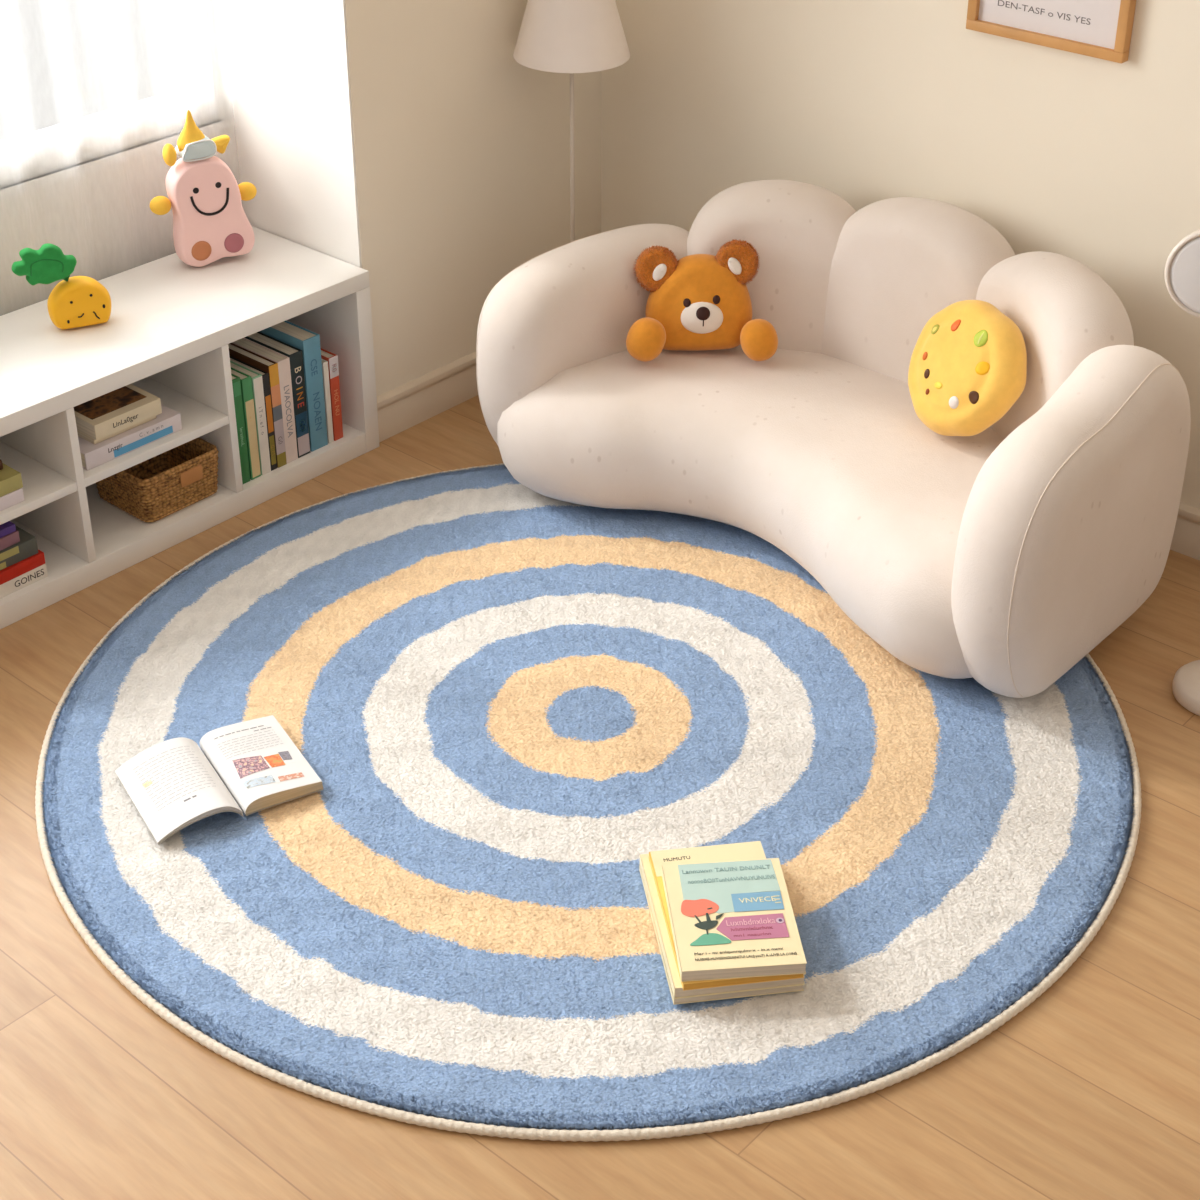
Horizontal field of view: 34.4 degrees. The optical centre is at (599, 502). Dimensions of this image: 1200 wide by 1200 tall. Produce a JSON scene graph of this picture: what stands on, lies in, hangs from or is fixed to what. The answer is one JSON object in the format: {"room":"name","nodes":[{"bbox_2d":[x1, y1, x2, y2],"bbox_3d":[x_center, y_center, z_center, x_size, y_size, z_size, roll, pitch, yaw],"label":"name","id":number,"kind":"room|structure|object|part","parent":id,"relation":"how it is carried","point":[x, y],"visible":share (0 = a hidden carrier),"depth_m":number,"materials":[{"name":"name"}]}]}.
{"room":"children's room","nodes":[
{"label":"children's room","id":0,"kind":"room"},
{"bbox_2d":[212,0,361,267],"bbox_3d":[-0.560,-1.279,3.127,0.353,2.550,0.004,24,37,35],"label":"wall","id":1,"kind":"structure","parent":0,"point":[284,64],"depth_m":3.46,"materials":[{"name":"white paint"}]},
{"bbox_2d":[345,0,601,395],"bbox_3d":[-0.350,-1.453,3.431,0.505,2.550,0.800,24,37,35],"label":"wall","id":2,"kind":"structure","parent":0,"point":[462,147],"depth_m":3.59,"materials":[{"name":"beige paint"}]},
{"bbox_2d":[0,0,228,315],"bbox_3d":[-2.066,-0.617,1.970,0.150,2.550,3.995,24,37,35],"label":"wall window","id":3,"kind":"structure","parent":2,"relation":"in","point":[103,218],"depth_m":3.46,"materials":[{"name":"white paint"}]},
{"bbox_2d":[0,0,224,200],"bbox_3d":[-1.610,-0.983,2.278,0.061,1.820,2.712,24,37,35],"label":"window","id":4,"kind":"structure","parent":3,"relation":"attached to","point":[41,151],"depth_m":3.44,"materials":[{"name":"white"}]},
{"bbox_2d":[377,351,477,441],"bbox_3d":[-0.207,-0.273,3.848,0.016,0.088,0.649,24,37,35],"label":"baseboard","id":5,"kind":"structure","parent":2,"relation":"attached to","point":[401,408],"depth_m":3.72,"materials":[{"name":"beige wood"}]},
{"bbox_2d":[0,395,1199,1199],"bbox_3d":[-0.187,1.112,1.593,4.650,0.060,4.695,24,37,35],"label":"floor","id":6,"kind":"structure","parent":0,"point":[1091,1091],"depth_m":2.28,"materials":[{"name":"brown wood"}]},
{"bbox_2d":[0,226,379,628],"bbox_3d":[-0.861,-0.129,3.325,0.325,0.357,0.988,24,37,35],"label":"bookshelf","id":7,"kind":"object","parent":6,"relation":"on","point":[167,334],"visible":0.7,"depth_m":3.30,"materials":[{"name":"white wood"}]},
{"bbox_2d":[0,488,24,510],"bbox_3d":[-1.023,-0.006,3.054,0.150,0.023,0.170,24,37,35],"label":"book","id":8,"kind":"object","parent":7,"relation":"on","point":[15,497],"visible":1,"depth_m":3.05,"materials":[{"name":"white paper"}]},
{"bbox_2d":[0,463,22,496],"bbox_3d":[-1.019,-0.030,3.046,0.150,0.026,0.160,24,37,35],"label":"book","id":9,"kind":"object","parent":8,"relation":"on","point":[10,479],"visible":1,"depth_m":3.04,"materials":[{"name":"yellow paper"}]},
{"bbox_2d":[0,564,47,598],"bbox_3d":[-1.023,0.119,3.143,0.160,0.024,0.190,24,37,35],"label":"book","id":10,"kind":"object","parent":7,"relation":"on","point":[32,576],"visible":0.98,"depth_m":3.13,"materials":[{"name":"grey paper"}]},
{"bbox_2d":[0,550,44,584],"bbox_3d":[-1.023,0.100,3.131,0.160,0.021,0.190,23,37,34],"label":"book","id":11,"kind":"object","parent":10,"relation":"on","point":[13,571],"visible":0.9,"depth_m":3.12,"materials":[{"name":"red paper"}]},
{"bbox_2d":[0,525,38,569],"bbox_3d":[-1.028,0.080,3.115,0.150,0.030,0.190,24,37,35],"label":"book","id":12,"kind":"object","parent":11,"relation":"on","point":[27,547],"visible":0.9,"depth_m":3.11,"materials":[{"name":"paper"}]},
{"bbox_3d":[-0.988,0.121,3.059,0.001,0.010,0.120,24,37,35],"label":"spine panel","id":13,"kind":"part","parent":12,"relation":"part of","materials":[{"name":"yellow paper"}]},
{"bbox_3d":[-0.979,0.102,3.060,0.001,0.013,0.146,24,37,35],"label":"spine panel","id":14,"kind":"part","parent":12,"relation":"part of","materials":[{"name":"yellow paper"}]},
{"bbox_2d":[0,530,19,550],"bbox_3d":[-1.038,0.064,3.091,0.140,0.020,0.170,23,37,33],"label":"book","id":15,"kind":"object","parent":12,"relation":"on","point":[12,538],"visible":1,"depth_m":3.10,"materials":[{"name":"pink paper"}]},
{"bbox_2d":[0,521,15,537],"bbox_3d":[-1.042,0.050,3.082,0.140,0.013,0.170,23,37,34],"label":"book","id":16,"kind":"object","parent":15,"relation":"on","point":[6,528],"visible":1,"depth_m":3.09,"materials":[{"name":"purple paper"}]},
{"bbox_3d":[-1.064,-0.020,3.118,0.317,0.016,0.309,24,37,35],"label":"shelf","id":17,"kind":"part","parent":7,"relation":"part of","materials":[{"name":"white wood"}]},
{"bbox_2d":[12,243,110,328],"bbox_3d":[-0.893,-0.360,3.219,0.151,0.150,0.053,-12,32,-21],"label":"toy","id":18,"kind":"object","parent":7,"relation":"on","point":[75,301],"visible":1,"depth_m":3.21,"materials":[{"name":"orange plastic"}]},
{"bbox_2d":[78,404,181,470],"bbox_3d":[-0.827,-0.126,3.255,0.150,0.031,0.193,24,37,35],"label":"book","id":19,"kind":"object","parent":7,"relation":"on","point":[168,422],"visible":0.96,"depth_m":3.21,"materials":[{"name":"grey paper"}]},
{"bbox_2d":[77,416,155,443],"bbox_3d":[-0.833,-0.144,3.244,0.130,0.010,0.125,24,37,35],"label":"book","id":20,"kind":"object","parent":19,"relation":"on","point":[80,434],"visible":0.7,"depth_m":3.19,"materials":[{"name":"beige paper"}]},
{"bbox_2d":[74,384,161,440],"bbox_3d":[-0.826,-0.159,3.233,0.135,0.028,0.132,24,37,35],"label":"book","id":21,"kind":"object","parent":20,"relation":"on","point":[105,415],"visible":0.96,"depth_m":3.20,"materials":[{"name":"grey paper"}]},
{"bbox_2d":[74,386,145,419],"bbox_3d":[-0.833,-0.174,3.230,0.112,0.001,0.110,24,37,35],"label":"picture","id":22,"kind":"object","parent":21,"relation":"on","point":[114,403],"depth_m":3.21},
{"bbox_3d":[-0.759,-0.102,3.226,0.001,0.013,0.120,24,37,35],"label":"spine panel","id":23,"kind":"part","parent":19,"relation":"part of","materials":[{"name":"blue paper"}]},
{"bbox_3d":[-0.854,-0.139,3.325,0.317,0.016,0.296,24,37,35],"label":"shelf","id":24,"kind":"part","parent":7,"relation":"part of","materials":[{"name":"white wood"}]},
{"bbox_2d":[96,437,218,522],"bbox_3d":[-0.772,-0.051,3.373,0.165,0.091,0.170,24,37,35],"label":"storage basket","id":25,"kind":"object","parent":7,"relation":"on","point":[162,485],"visible":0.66,"depth_m":3.33,"materials":[{"name":"brown wicker"}]},
{"bbox_3d":[-0.863,0.008,3.403,0.324,0.042,0.925,24,37,35],"label":"panel","id":26,"kind":"part","parent":7,"relation":"part of","materials":[{"name":"white wood"}]},
{"bbox_3d":[-0.861,-0.270,3.244,0.325,0.031,0.988,24,37,35],"label":"panel","id":27,"kind":"part","parent":7,"relation":"part of","materials":[{"name":"white wood"}]},
{"bbox_2d":[150,110,256,266],"bbox_3d":[-0.702,-0.558,3.429,0.196,0.284,0.059,-15,33,-25],"label":"toy","id":28,"kind":"object","parent":7,"relation":"on","point":[211,223],"visible":1,"depth_m":3.42,"materials":[{"name":"pink plastic"}]},
{"bbox_3d":[-0.772,-0.522,3.407,0.038,0.033,0.036,-15,33,-25],"label":"arm","id":29,"kind":"part","parent":28,"relation":"part of"},
{"bbox_3d":[-0.634,-0.557,3.474,0.038,0.033,0.036,-15,33,-25],"label":"arm","id":30,"kind":"part","parent":28,"relation":"part of"},
{"bbox_2d":[231,373,249,483],"bbox_3d":[-0.697,-0.155,3.439,0.190,0.205,0.018,24,37,35],"label":"book","id":31,"kind":"object","parent":7,"relation":"on","point":[236,383],"visible":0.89,"depth_m":3.38,"materials":[{"name":"green paper"}]},
{"bbox_3d":[-0.625,-0.195,3.344,0.001,0.027,0.014,24,37,35],"label":"spine panel","id":32,"kind":"part","parent":31,"relation":"part of","materials":[{"name":"green paper"}]},
{"bbox_2d":[231,367,260,479],"bbox_3d":[-0.682,-0.160,3.456,0.190,0.198,0.021,24,37,35],"label":"book","id":33,"kind":"object","parent":7,"relation":"on","point":[246,382],"visible":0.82,"depth_m":3.39,"materials":[{"name":"green paper"}]},
{"bbox_3d":[-0.610,-0.112,3.412,0.001,0.150,0.018,24,37,35],"label":"spine panel","id":34,"kind":"part","parent":33,"relation":"part of","materials":[{"name":"beige paper"}]},
{"bbox_2d":[230,360,270,474],"bbox_3d":[-0.663,-0.165,3.469,0.180,0.193,0.021,24,37,35],"label":"book","id":35,"kind":"object","parent":7,"relation":"on","point":[257,382],"visible":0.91,"depth_m":3.41,"materials":[{"name":"grey paper"}]},
{"bbox_3d":[-0.595,-0.134,3.419,0.001,0.190,0.020,24,37,35],"label":"spine panel","id":36,"kind":"part","parent":35,"relation":"part of","materials":[{"name":"white paper"}]},
{"bbox_2d":[230,356,276,470],"bbox_3d":[-0.658,-0.174,3.488,0.200,0.190,0.014,24,37,35],"label":"book","id":37,"kind":"object","parent":7,"relation":"on","point":[265,376],"visible":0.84,"depth_m":3.42,"materials":[{"name":"black paper"}]},
{"bbox_3d":[-0.583,-0.156,3.422,0.001,0.072,0.012,24,37,35],"label":"spine panel","id":38,"kind":"part","parent":37,"relation":"part of","materials":[{"name":"orange paper"}]},
{"bbox_3d":[-0.583,-0.093,3.458,0.001,0.057,0.010,24,37,35],"label":"spine panel","id":39,"kind":"part","parent":37,"relation":"part of","materials":[{"name":"yellow paper"}]},
{"bbox_2d":[228,343,286,467],"bbox_3d":[-0.646,-0.186,3.497,0.200,0.202,0.020,24,37,35],"label":"book","id":40,"kind":"object","parent":7,"relation":"on","point":[251,358],"visible":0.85,"depth_m":3.43,"materials":[{"name":"grey paper"}]},
{"bbox_3d":[-0.571,-0.223,3.399,0.001,0.040,0.020,24,37,35],"label":"spine panel","id":41,"kind":"part","parent":40,"relation":"part of","materials":[{"name":"paper"}]},
{"bbox_3d":[-0.571,-0.188,3.420,0.001,0.040,0.020,24,37,35],"label":"spine panel","id":42,"kind":"part","parent":40,"relation":"part of","materials":[{"name":"orange paper"}]},
{"bbox_3d":[-0.571,-0.158,3.437,0.001,0.028,0.020,24,37,35],"label":"spine panel","id":43,"kind":"part","parent":40,"relation":"part of","materials":[{"name":"grey paper"}]},
{"bbox_3d":[-0.571,-0.117,3.460,0.001,0.067,0.020,24,37,35],"label":"spine panel","id":44,"kind":"part","parent":40,"relation":"part of","materials":[{"name":"white paper"}]},
{"bbox_3d":[-0.571,-0.077,3.484,0.001,0.026,0.020,24,37,35],"label":"spine panel","id":45,"kind":"part","parent":40,"relation":"part of","materials":[{"name":"yellow paper"}]},
{"bbox_2d":[232,338,297,462],"bbox_3d":[-0.630,-0.196,3.512,0.200,0.203,0.027,24,37,35],"label":"book","id":46,"kind":"object","parent":7,"relation":"on","point":[283,361],"visible":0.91,"depth_m":3.45,"materials":[{"name":"grey paper"}]},
{"bbox_2d":[244,332,309,457],"bbox_3d":[-0.611,-0.208,3.530,0.200,0.206,0.029,24,37,35],"label":"book","id":47,"kind":"object","parent":7,"relation":"on","point":[295,355],"visible":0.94,"depth_m":3.47,"materials":[{"name":"black paper"}]},
{"bbox_3d":[-0.536,-0.141,3.493,0.001,0.045,0.026,24,37,35],"label":"spine panel","id":48,"kind":"part","parent":47,"relation":"part of","materials":[{"name":"blue paper"}]},
{"bbox_3d":[-0.536,-0.105,3.513,0.001,0.037,0.026,24,37,35],"label":"spine panel","id":49,"kind":"part","parent":47,"relation":"part of","materials":[{"name":"paper"}]},
{"bbox_2d":[259,321,327,451],"bbox_3d":[-0.591,-0.230,3.553,0.210,0.222,0.039,24,37,35],"label":"book","id":50,"kind":"object","parent":7,"relation":"on","point":[308,341],"visible":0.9,"depth_m":3.48,"materials":[{"name":"blue paper"}]},
{"bbox_2d":[321,359,333,443],"bbox_3d":[-0.557,-0.209,3.575,0.170,0.164,0.012,24,37,35],"label":"book","id":51,"kind":"object","parent":7,"relation":"on","point":[325,371],"visible":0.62,"depth_m":3.52,"materials":[{"name":"white paper"}]},
{"bbox_2d":[321,348,342,440],"bbox_3d":[-0.544,-0.218,3.586,0.170,0.168,0.021,24,37,35],"label":"book","id":52,"kind":"object","parent":7,"relation":"on","point":[333,367],"visible":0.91,"depth_m":3.53,"materials":[{"name":"red paper"}]},
{"bbox_3d":[-0.481,-0.245,3.506,0.001,0.040,0.021,24,37,35],"label":"spine panel","id":53,"kind":"part","parent":52,"relation":"part of","materials":[{"name":"white paper"}]},
{"bbox_3d":[-0.546,-0.294,3.644,0.325,0.326,0.033,24,37,35],"label":"panel","id":54,"kind":"part","parent":7,"relation":"part of","materials":[{"name":"white wood"}]},
{"bbox_2d":[513,0,629,241],"bbox_3d":[-0.052,-0.598,3.668,0.214,0.833,0.214,24,37,35],"label":"floor lamp","id":55,"kind":"object","parent":6,"relation":"on","point":[555,36],"visible":0.58,"depth_m":3.45,"materials":[{"name":"white fabric"}]},
{"bbox_3d":[-0.051,-0.888,3.501,0.214,0.165,0.214,24,37,35],"label":"lamp shade","id":56,"kind":"part","parent":55,"relation":"part of","materials":[{"name":"white fabric"}]},
{"bbox_2d":[35,463,1141,1141],"bbox_3d":[-0.017,0.320,2.889,1.599,0.019,1.600,-24,38,-36],"label":"round rug","id":57,"kind":"object","parent":6,"relation":"on","point":[502,695],"visible":0.81,"depth_m":2.69,"materials":[{"name":"blue carpet"}]},
{"bbox_2d":[115,715,323,844],"bbox_3d":[-0.538,0.381,2.729,0.241,0.030,0.182,-16,34,-26],"label":"open book","id":58,"kind":"object","parent":57,"relation":"on","point":[172,784],"visible":1,"depth_m":2.71,"materials":[{"name":"grey paper"}]},
{"bbox_2d":[143,780,151,787],"bbox_3d":[-0.630,0.392,2.701,0.012,0.005,0.009,-16,34,-26],"label":"picture","id":59,"kind":"object","parent":58,"relation":"on","point":[146,783],"depth_m":2.70},
{"bbox_2d":[232,756,269,778],"bbox_3d":[-0.490,0.371,2.733,0.044,0.002,0.044,-12,32,-21],"label":"picture","id":60,"kind":"object","parent":58,"relation":"on","point":[243,767],"depth_m":2.73},
{"bbox_2d":[242,775,275,787],"bbox_3d":[-0.475,0.389,2.701,0.045,0.002,0.018,-12,32,-20],"label":"picture","id":61,"kind":"object","parent":58,"relation":"on","point":[248,781],"depth_m":2.70},
{"bbox_2d":[264,754,285,766],"bbox_3d":[-0.460,0.366,2.746,0.022,0.002,0.030,-16,34,-26],"label":"picture","id":62,"kind":"object","parent":58,"relation":"on","point":[270,760],"depth_m":2.75},
{"bbox_2d":[278,751,291,759],"bbox_3d":[-0.448,0.360,2.759,0.015,0.002,0.022,-13,32,-22],"label":"picture","id":63,"kind":"object","parent":58,"relation":"on","point":[282,755],"depth_m":2.76},
{"bbox_2d":[278,772,303,780],"bbox_3d":[-0.432,0.384,2.716,0.035,0.004,0.012,-13,33,-22],"label":"picture","id":64,"kind":"object","parent":58,"relation":"on","point":[282,776],"depth_m":2.72},
{"bbox_2d":[639,865,803,1004],"bbox_3d":[0.151,0.540,2.479,0.163,0.010,0.250,-4,30,-7],"label":"book","id":65,"kind":"object","parent":57,"relation":"on","point":[776,990],"visible":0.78,"depth_m":2.38,"materials":[{"name":"beige paper"}]},
{"bbox_2d":[640,854,804,997],"bbox_3d":[0.152,0.528,2.472,0.163,0.017,0.250,-4,30,-8],"label":"book","id":66,"kind":"object","parent":65,"relation":"on","point":[645,866],"visible":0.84,"depth_m":2.39,"materials":[{"name":"beige paper"}]},
{"bbox_2d":[649,841,803,990],"bbox_3d":[0.156,0.519,2.458,0.150,0.012,0.246,-4,30,-7],"label":"book","id":67,"kind":"object","parent":66,"relation":"on","point":[745,850],"visible":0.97,"depth_m":2.54,"materials":[{"name":"yellow paper"}]},
{"bbox_2d":[662,858,806,981],"bbox_3d":[0.165,0.519,2.429,0.153,0.019,0.195,-3,30,-5],"label":"book","id":68,"kind":"object","parent":67,"relation":"on","point":[729,919],"visible":1,"depth_m":2.41,"materials":[{"name":"beige paper"}]},
{"bbox_2d":[476,180,1190,697],"bbox_3d":[0.392,-0.177,3.243,1.172,0.530,0.684,24,37,35],"label":"loveseat","id":69,"kind":"object","parent":6,"relation":"on","point":[1003,555],"visible":0.89,"depth_m":3.18,"materials":[{"name":"beige fabric"}]},
{"bbox_3d":[-0.002,-0.284,3.499,0.498,0.405,0.173,-19,35,-30],"label":"armrest","id":70,"kind":"part","parent":69,"relation":"part of","materials":[{"name":"beige fabric"}]},
{"bbox_2d":[626,239,777,361],"bbox_3d":[0.176,-0.346,3.364,0.264,0.203,0.128,-1,30,-2],"label":"cushion","id":71,"kind":"object","parent":69,"relation":"on","point":[696,302],"visible":1,"depth_m":3.36,"materials":[{"name":"brown fabric"}]},
{"bbox_3d":[0.362,-0.062,3.293,1.044,0.213,0.605,24,37,35],"label":"seat","id":72,"kind":"part","parent":69,"relation":"part of","materials":[{"name":"beige fabric"}]},
{"bbox_2d":[687,180,855,352],"bbox_3d":[0.316,-0.351,3.500,0.345,0.462,0.170,5,30,9],"label":"cushion","id":73,"kind":"object","parent":69,"relation":"on","point":[803,235],"depth_m":3.39,"materials":[{"name":"beige fabric"}]},
{"bbox_2d":[821,197,1014,382],"bbox_3d":[0.552,-0.291,3.387,0.377,0.474,0.172,24,37,35],"label":"cushion","id":74,"kind":"object","parent":69,"relation":"on","point":[888,266],"depth_m":3.30,"materials":[{"name":"beige fabric"}]},
{"bbox_2d":[908,300,1026,435],"bbox_3d":[0.588,-0.212,3.110,0.140,0.209,0.223,-18,35,-28],"label":"cushion","id":75,"kind":"object","parent":69,"relation":"on","point":[968,365],"visible":1,"depth_m":3.06,"materials":[{"name":"fabric"}]},
{"bbox_2d":[976,251,1133,438],"bbox_3d":[0.719,-0.170,3.183,0.172,0.469,0.373,-9,31,-16],"label":"cushion","id":76,"kind":"object","parent":69,"relation":"on","point":[1065,314],"depth_m":3.04,"materials":[{"name":"beige fabric"}]},
{"bbox_3d":[0.713,0.021,2.911,0.160,0.474,0.524,24,37,35],"label":"armrest","id":77,"kind":"part","parent":69,"relation":"part of","materials":[{"name":"beige fabric"}]},
{"bbox_2d":[1164,230,1199,715],"bbox_3d":[0.896,-0.039,2.802,0.245,0.734,0.132,24,37,35],"label":"reading lamp","id":78,"kind":"object","parent":6,"relation":"on","point":[1182,267],"visible":1,"depth_m":2.71,"materials":[{"name":"plastic"}]},
{"bbox_2d":[1170,237,1199,313],"bbox_3d":[0.851,-0.313,2.680,0.122,0.122,0.006,11,32,18],"label":"diffuser","id":79,"kind":"object","parent":78,"relation":"attached to","point":[1185,256],"depth_m":2.69,"materials":[{"name":"white plastic"}]},
{"bbox_2d":[601,0,1199,508],"bbox_3d":[1.592,-0.812,2.329,4.095,2.550,0.150,24,37,35],"label":"wall","id":80,"kind":"structure","parent":0,"point":[1093,162],"depth_m":3.33,"materials":[{"name":"beige paint"}]},
{"bbox_2d":[966,0,1135,62],"bbox_3d":[0.717,-0.907,3.029,0.285,0.390,0.022,24,37,35],"label":"framed print","id":81,"kind":"object","parent":80,"relation":"attached to","point":[1101,29],"visible":1,"depth_m":3.09,"materials":[{"name":"brown wood"}]},
{"bbox_2d":[1170,502,1199,559],"bbox_3d":[1.534,0.285,2.889,4.095,0.088,0.016,24,37,35],"label":"baseboard","id":82,"kind":"structure","parent":80,"relation":"attached to","point":[1186,536],"depth_m":3.29,"materials":[{"name":"beige wood"}]}
]}

